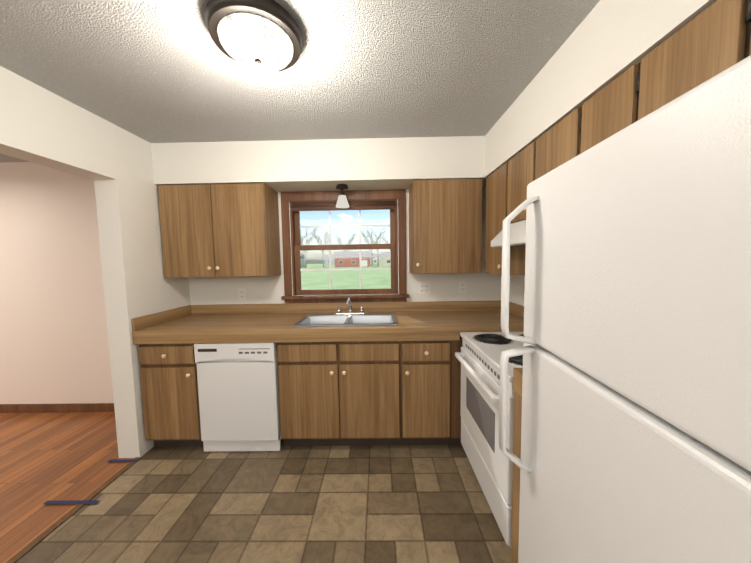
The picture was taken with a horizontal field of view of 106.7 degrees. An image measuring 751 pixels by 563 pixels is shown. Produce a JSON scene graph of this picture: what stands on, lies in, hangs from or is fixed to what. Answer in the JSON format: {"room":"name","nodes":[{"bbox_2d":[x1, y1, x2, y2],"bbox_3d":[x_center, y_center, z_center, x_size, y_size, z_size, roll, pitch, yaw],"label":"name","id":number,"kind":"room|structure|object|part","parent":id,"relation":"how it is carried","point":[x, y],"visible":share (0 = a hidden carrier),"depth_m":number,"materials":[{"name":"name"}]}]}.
{"room":"kitchen","nodes":[
{"label":"kitchen","id":0,"kind":"room"},
{"bbox_2d":[0,412,133,562],"bbox_3d":[-3.780,1.483,0.689,4.000,0.050,4.200,-1,4,1],"label":"floor","id":1,"kind":"structure","parent":0,"point":[54,456],"depth_m":2.02,"materials":[{"name":"brown wood"}]},
{"bbox_2d":[0,66,189,457],"bbox_3d":[-1.881,0.227,0.571,0.160,2.410,4.200,-1,4,1],"label":"wall","id":2,"kind":"structure","parent":0,"point":[40,125],"depth_m":2.00,"materials":[{"name":"white paint"}]},
{"bbox_2d":[0,162,501,403],"bbox_3d":[-2.273,0.072,2.731,7.240,2.410,0.120,-1,4,1],"label":"wall","id":3,"kind":"structure","parent":0,"point":[54,345],"depth_m":2.67,"materials":[{"name":"beige paint"}]},
{"bbox_2d":[0,403,114,412],"bbox_3d":[-3.836,1.261,2.772,3.838,0.085,0.014,-1,4,1],"label":"baseboard","id":4,"kind":"structure","parent":3,"relation":"attached to","point":[67,407],"depth_m":2.76,"materials":[{"name":"brown wood"}]},
{"bbox_2d":[158,183,280,277],"bbox_3d":[-1.332,-0.425,2.438,0.866,0.758,0.360,-1,4,1],"label":"upper cabinet","id":5,"kind":"object","parent":3,"relation":"attached to","point":[219,230],"visible":1,"depth_m":2.29,"materials":[{"name":"laminate"}]},
{"bbox_2d":[238,288,245,300],"bbox_3d":[-1.270,0.123,2.656,0.072,0.116,0.008,-1,4,1],"label":"electrical outlet","id":6,"kind":"object","parent":3,"relation":"attached to","point":[241,293],"visible":1,"depth_m":2.65,"materials":[{"name":"white plastic"}]},
{"bbox_2d":[280,189,408,303],"bbox_3d":[-0.290,-0.309,2.647,1.190,1.058,0.180,-1,4,1],"label":"kitchen window","id":7,"kind":"structure","parent":3,"relation":"in","point":[360,200],"depth_m":2.62,"materials":[{"name":"brown wood"}]},
{"bbox_3d":[-0.293,-0.527,2.676,0.960,0.440,0.030,-1,4,1],"label":"sash","id":8,"kind":"part","parent":7,"relation":"part of","materials":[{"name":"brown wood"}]},
{"bbox_3d":[-0.287,-0.115,2.672,0.960,0.473,0.030,-1,4,1],"label":"sash","id":9,"kind":"part","parent":7,"relation":"part of","materials":[{"name":"brown wood"}]},
{"bbox_2d":[191,300,500,313],"bbox_3d":[-0.272,0.245,2.644,2.992,0.091,0.020,-1,4,1],"label":"backsplash","id":10,"kind":"structure","parent":3,"relation":"attached to","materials":[{"name":"laminate"}]},
{"bbox_2d":[418,282,429,294],"bbox_3d":[0.458,0.065,2.630,0.118,0.116,0.008,-1,4,1],"label":"electrical outlet","id":11,"kind":"object","parent":3,"relation":"attached to","point":[423,287],"visible":1,"depth_m":2.63,"materials":[{"name":"white plastic"}]},
{"bbox_2d":[409,179,481,273],"bbox_3d":[0.588,-0.454,2.412,0.558,0.758,0.360,-1,4,1],"label":"upper cabinet","id":12,"kind":"object","parent":3,"relation":"attached to","point":[445,226],"visible":1,"depth_m":2.26,"materials":[{"name":"laminate"}]},
{"bbox_2d":[459,281,466,292],"bbox_3d":[0.823,0.053,2.625,0.072,0.116,0.008,-1,4,1],"label":"electrical outlet","id":13,"kind":"object","parent":3,"relation":"attached to","point":[462,286],"visible":1,"depth_m":2.62,"materials":[{"name":"white plastic"}]},
{"bbox_2d":[16,439,510,562],"bbox_3d":[-0.281,1.429,0.641,3.000,0.050,4.200,-1,4,1],"label":"floor","id":14,"kind":"structure","parent":0,"point":[400,503],"depth_m":1.62,"materials":[{"name":"brown tile"}]},
{"bbox_2d":[6,457,140,562],"bbox_3d":[-1.783,1.380,1.251,0.042,0.006,1.686,-1,4,1],"label":"trim","id":15,"kind":"structure","parent":14,"relation":"on","point":[15,558],"depth_m":1.59,"materials":[{"name":"laminate"}]},
{"bbox_2d":[43,500,99,503],"bbox_3d":[-1.848,1.343,1.700,0.330,0.001,0.025,-1,4,1],"label":"tape strip","id":16,"kind":"object","parent":15,"relation":"on","point":[75,502],"visible":1,"depth_m":1.70,"materials":[{"name":"blue plastic"}]},
{"bbox_2d":[107,459,138,461],"bbox_3d":[-1.854,1.317,2.054,0.220,0.001,0.025,-1,4,1],"label":"tape strip","id":17,"kind":"object","parent":15,"relation":"on","point":[123,460],"visible":1,"depth_m":2.06,"materials":[{"name":"blue plastic"}]},
{"bbox_2d":[138,343,203,446],"bbox_3d":[-1.538,0.862,2.386,0.433,0.858,0.659,-1,4,1],"label":"base cabinet","id":18,"kind":"object","parent":14,"relation":"on","point":[169,389],"visible":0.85,"depth_m":2.09,"materials":[{"name":"laminate"}]},
{"bbox_2d":[194,342,282,451],"bbox_3d":[-1.021,0.857,2.378,0.584,0.858,0.630,-1,4,1],"label":"dishwasher","id":19,"kind":"object","parent":14,"relation":"on","point":[238,392],"visible":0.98,"depth_m":2.08,"materials":[{"name":"white plastic"}]},
{"bbox_2d":[277,322,400,445],"bbox_3d":[-0.265,0.843,2.368,0.912,0.858,0.659,-1,4,1],"label":"base cabinet","id":20,"kind":"object","parent":14,"relation":"on","point":[339,393],"visible":1,"depth_m":2.07,"materials":[{"name":"laminate"}]},
{"bbox_2d":[131,300,523,343],"bbox_3d":[-0.275,0.317,2.337,2.994,0.189,0.645,-1,4,1],"label":"countertop","id":21,"kind":"structure","parent":20,"relation":"on","point":[272,323],"depth_m":2.17,"materials":[{"name":"laminate"}]},
{"bbox_2d":[292,312,397,326],"bbox_3d":[-0.224,0.398,2.323,0.796,0.185,0.476,-1,4,1],"label":"sink","id":22,"kind":"object","parent":21,"relation":"in","point":[365,319],"visible":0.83,"depth_m":2.44,"materials":[{"name":"silver metal"}]},
{"bbox_2d":[336,298,364,314],"bbox_3d":[-0.225,0.218,2.404,0.260,0.160,0.239,-1,4,1],"label":"faucet","id":23,"kind":"object","parent":21,"relation":"on","point":[350,311],"visible":1,"depth_m":2.48,"materials":[{"name":"silver metal"}]},
{"bbox_2d":[400,340,450,444],"bbox_3d":[0.378,0.833,2.360,0.371,0.858,0.659,-1,4,1],"label":"base cabinet","id":24,"kind":"object","parent":14,"relation":"on","point":[425,378],"visible":0.96,"depth_m":2.06,"materials":[{"name":"laminate"}]},
{"bbox_2d":[448,336,462,444],"bbox_3d":[0.898,0.823,2.379,0.664,0.858,0.606,-1,4,1],"label":"base cabinet","id":25,"kind":"object","parent":14,"relation":"on","point":[455,438],"visible":0.14,"depth_m":2.08,"materials":[{"name":"laminate"}]},
{"bbox_2d":[455,332,524,547],"bbox_3d":[0.882,0.748,1.648,0.652,1.122,0.764,-1,4,1],"label":"range","id":26,"kind":"object","parent":14,"relation":"on","point":[478,356],"visible":0.33,"depth_m":1.55,"materials":[{"name":"white metal"}]},
{"bbox_2d":[510,390,521,562],"bbox_3d":[0.919,0.915,1.161,0.591,0.860,0.225,-1,4,1],"label":"cabinet filler","id":27,"kind":"object","parent":14,"relation":"on","point":[516,475],"visible":0.11,"depth_m":1.24,"materials":[{"name":"laminate"}]},
{"bbox_2d":[513,368,522,396],"bbox_3d":[0.909,0.435,1.125,0.596,0.097,0.225,-1,4,1],"label":"countertop","id":28,"kind":"structure","parent":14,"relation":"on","point":[517,379],"depth_m":1.20,"materials":[{"name":"laminate"}]},
{"bbox_2d":[499,55,750,562],"bbox_3d":[0.770,0.543,0.595,0.760,1.690,0.762,-1,4,4],"label":"refrigerator","id":29,"kind":"object","parent":14,"relation":"on","point":[635,350],"visible":1,"depth_m":0.49,"materials":[{"name":"white metal"}]},
{"bbox_2d":[0,0,599,161],"bbox_3d":[-2.321,-0.998,0.485,7.240,0.060,4.440,-1,4,1],"label":"ceiling","id":30,"kind":"structure","parent":0,"point":[160,71],"depth_m":1.38,"materials":[{"name":"white paint"}]},
{"bbox_2d":[204,0,302,72],"bbox_3d":[-0.493,-0.987,1.165,0.376,0.153,0.376,-1,4,1],"label":"flush-mount ceiling light","id":31,"kind":"object","parent":30,"relation":"attached to","point":[262,35],"visible":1,"depth_m":1.08,"materials":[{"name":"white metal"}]},
{"bbox_3d":[-0.493,-0.987,1.165,0.292,0.153,0.292,-1,4,1],"label":"ceiling light glass","id":32,"kind":"part","parent":31,"relation":"part of","materials":[{"name":"white glass"}]},
{"bbox_2d":[151,0,716,191],"bbox_3d":[-0.318,-0.839,0.472,3.000,0.320,4.200,-1,4,1],"label":"soffit","id":33,"kind":"structure","parent":0,"point":[606,42],"depth_m":1.71,"materials":[{"name":"white paint"}]},
{"bbox_2d":[336,184,348,207],"bbox_3d":[-0.285,-0.731,2.395,0.120,0.182,0.120,-1,4,1],"label":"light","id":34,"kind":"object","parent":33,"relation":"hanging from","point":[342,201],"visible":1,"depth_m":2.37,"materials":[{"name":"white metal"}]},
{"bbox_3d":[-0.284,-0.687,2.398,0.120,0.095,0.120,-1,4,1],"label":"lamp shade","id":35,"kind":"part","parent":34,"relation":"part of","materials":[{"name":"white glass"}]},
{"bbox_2d":[509,275,524,305],"bbox_3d":[1.258,0.179,0.528,0.120,2.410,4.200,-1,4,1],"label":"wall","id":36,"kind":"structure","parent":0,"point":[516,288],"depth_m":2.41,"materials":[{"name":"white paint"}]},
{"bbox_2d":[485,163,525,274],"bbox_3d":[1.027,-0.435,2.060,0.360,0.758,0.374,-1,4,1],"label":"upper cabinet","id":37,"kind":"object","parent":36,"relation":"attached to","point":[496,193],"visible":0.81,"depth_m":2.01,"materials":[{"name":"laminate"}]},
{"bbox_2d":[506,107,581,223],"bbox_3d":[1.018,-0.567,1.526,0.360,0.414,0.669,-1,4,1],"label":"upper cabinet","id":38,"kind":"object","parent":36,"relation":"attached to","point":[555,146],"visible":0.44,"depth_m":1.46,"materials":[{"name":"laminate"}]},
{"bbox_2d":[491,220,525,246],"bbox_3d":[0.986,-0.280,1.545,0.431,0.152,0.666,-1,4,1],"label":"range hood","id":39,"kind":"object","parent":38,"relation":"attached to","point":[517,234],"visible":0.24,"depth_m":1.62,"materials":[{"name":"white metal"}]},
{"bbox_2d":[579,62,640,153],"bbox_3d":[1.012,-0.549,1.060,0.360,0.381,0.262,-1,4,1],"label":"upper cabinet","id":40,"kind":"object","parent":36,"relation":"attached to","point":[610,109],"visible":0.19,"depth_m":1.02,"materials":[{"name":"laminate"}]},
{"bbox_2d":[636,0,750,119],"bbox_3d":[1.005,-0.508,0.515,0.360,0.381,0.830,-1,4,1],"label":"upper cabinet","id":41,"kind":"object","parent":36,"relation":"attached to","point":[712,40],"visible":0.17,"depth_m":0.75,"materials":[{"name":"laminate"}]},
{"label":"outside","id":42,"kind":"structure","parent":0,"visible":0},
{"bbox_2d":[301,264,390,289],"bbox_3d":[-20.085,-7.487,133.006,280.000,0.200,259.400,-1,4,1],"label":"ground","id":43,"kind":"structure","parent":42,"point":[308,282],"depth_m":32.58,"materials":[{"name":"green plant"}]},
{"bbox_2d":[300,254,304,266],"bbox_3d":[-33.510,-7.643,102.779,13.800,4.960,9.800,-1,4,1],"label":"house","id":44,"kind":"structure","parent":43,"relation":"on","point":[302,258],"depth_m":103.31,"materials":[{"name":"beige"}]},
{"bbox_2d":[301,223,320,267],"bbox_3d":[-22.750,-12.043,91.244,10.285,15.100,9.483,-1,4,1],"label":"tree","id":45,"kind":"object","parent":43,"relation":"on","point":[308,240],"depth_m":90.35,"materials":[{"name":"grey plant"}]},
{"bbox_2d":[310,230,332,266],"bbox_3d":[-17.577,-11.305,94.629,8.113,12.956,8.792,-1,4,1],"label":"tree","id":46,"kind":"object","parent":43,"relation":"on","point":[320,240],"depth_m":94.59,"materials":[{"name":"grey plant"}]},
{"bbox_2d":[324,254,334,264],"bbox_3d":[-19.884,-11.966,152.426,14.800,5.760,9.800,-1,4,1],"label":"house","id":47,"kind":"structure","parent":43,"relation":"on","point":[326,258],"depth_m":148.13,"materials":[{"name":"grey"}]},
{"bbox_2d":[334,231,356,251],"bbox_3d":[-11.943,-13.422,114.559,9.240,14.034,8.345,-1,4,1],"label":"tree","id":48,"kind":"object","parent":43,"relation":"on","point":[349,242],"depth_m":113.66,"materials":[{"name":"grey plant"}]},
{"bbox_2d":[333,251,370,266],"bbox_3d":[-8.044,-8.082,100.416,12.800,5.360,9.800,-1,4,1],"label":"house","id":49,"kind":"structure","parent":43,"relation":"on","point":[354,261],"depth_m":96.08,"materials":[{"name":"brown brick"}]},
{"bbox_2d":[361,228,384,265],"bbox_3d":[-1.094,-14.193,112.269,10.905,15.558,9.896,-1,4,1],"label":"tree","id":50,"kind":"object","parent":43,"relation":"on","point":[365,236],"depth_m":112.09,"materials":[{"name":"grey plant"}]},
{"bbox_2d":[364,227,385,266],"bbox_3d":[0.025,-11.984,92.047,6.931,14.122,9.702,-1,4,1],"label":"tree","id":51,"kind":"object","parent":43,"relation":"on","point":[371,237],"depth_m":92.11,"materials":[{"name":"grey plant"}]},
{"bbox_2d":[370,254,381,263],"bbox_3d":[4.174,-12.705,157.078,14.800,5.760,9.800,-1,4,1],"label":"house","id":52,"kind":"structure","parent":43,"relation":"on","point":[375,261],"depth_m":152.78,"materials":[{"name":"beige"}]},
{"bbox_2d":[381,252,390,265],"bbox_3d":[7.930,-7.978,98.215,11.800,4.960,9.800,-1,4,1],"label":"house","id":53,"kind":"structure","parent":43,"relation":"on","point":[386,261],"depth_m":93.90,"materials":[{"name":"beige"}]}
]}

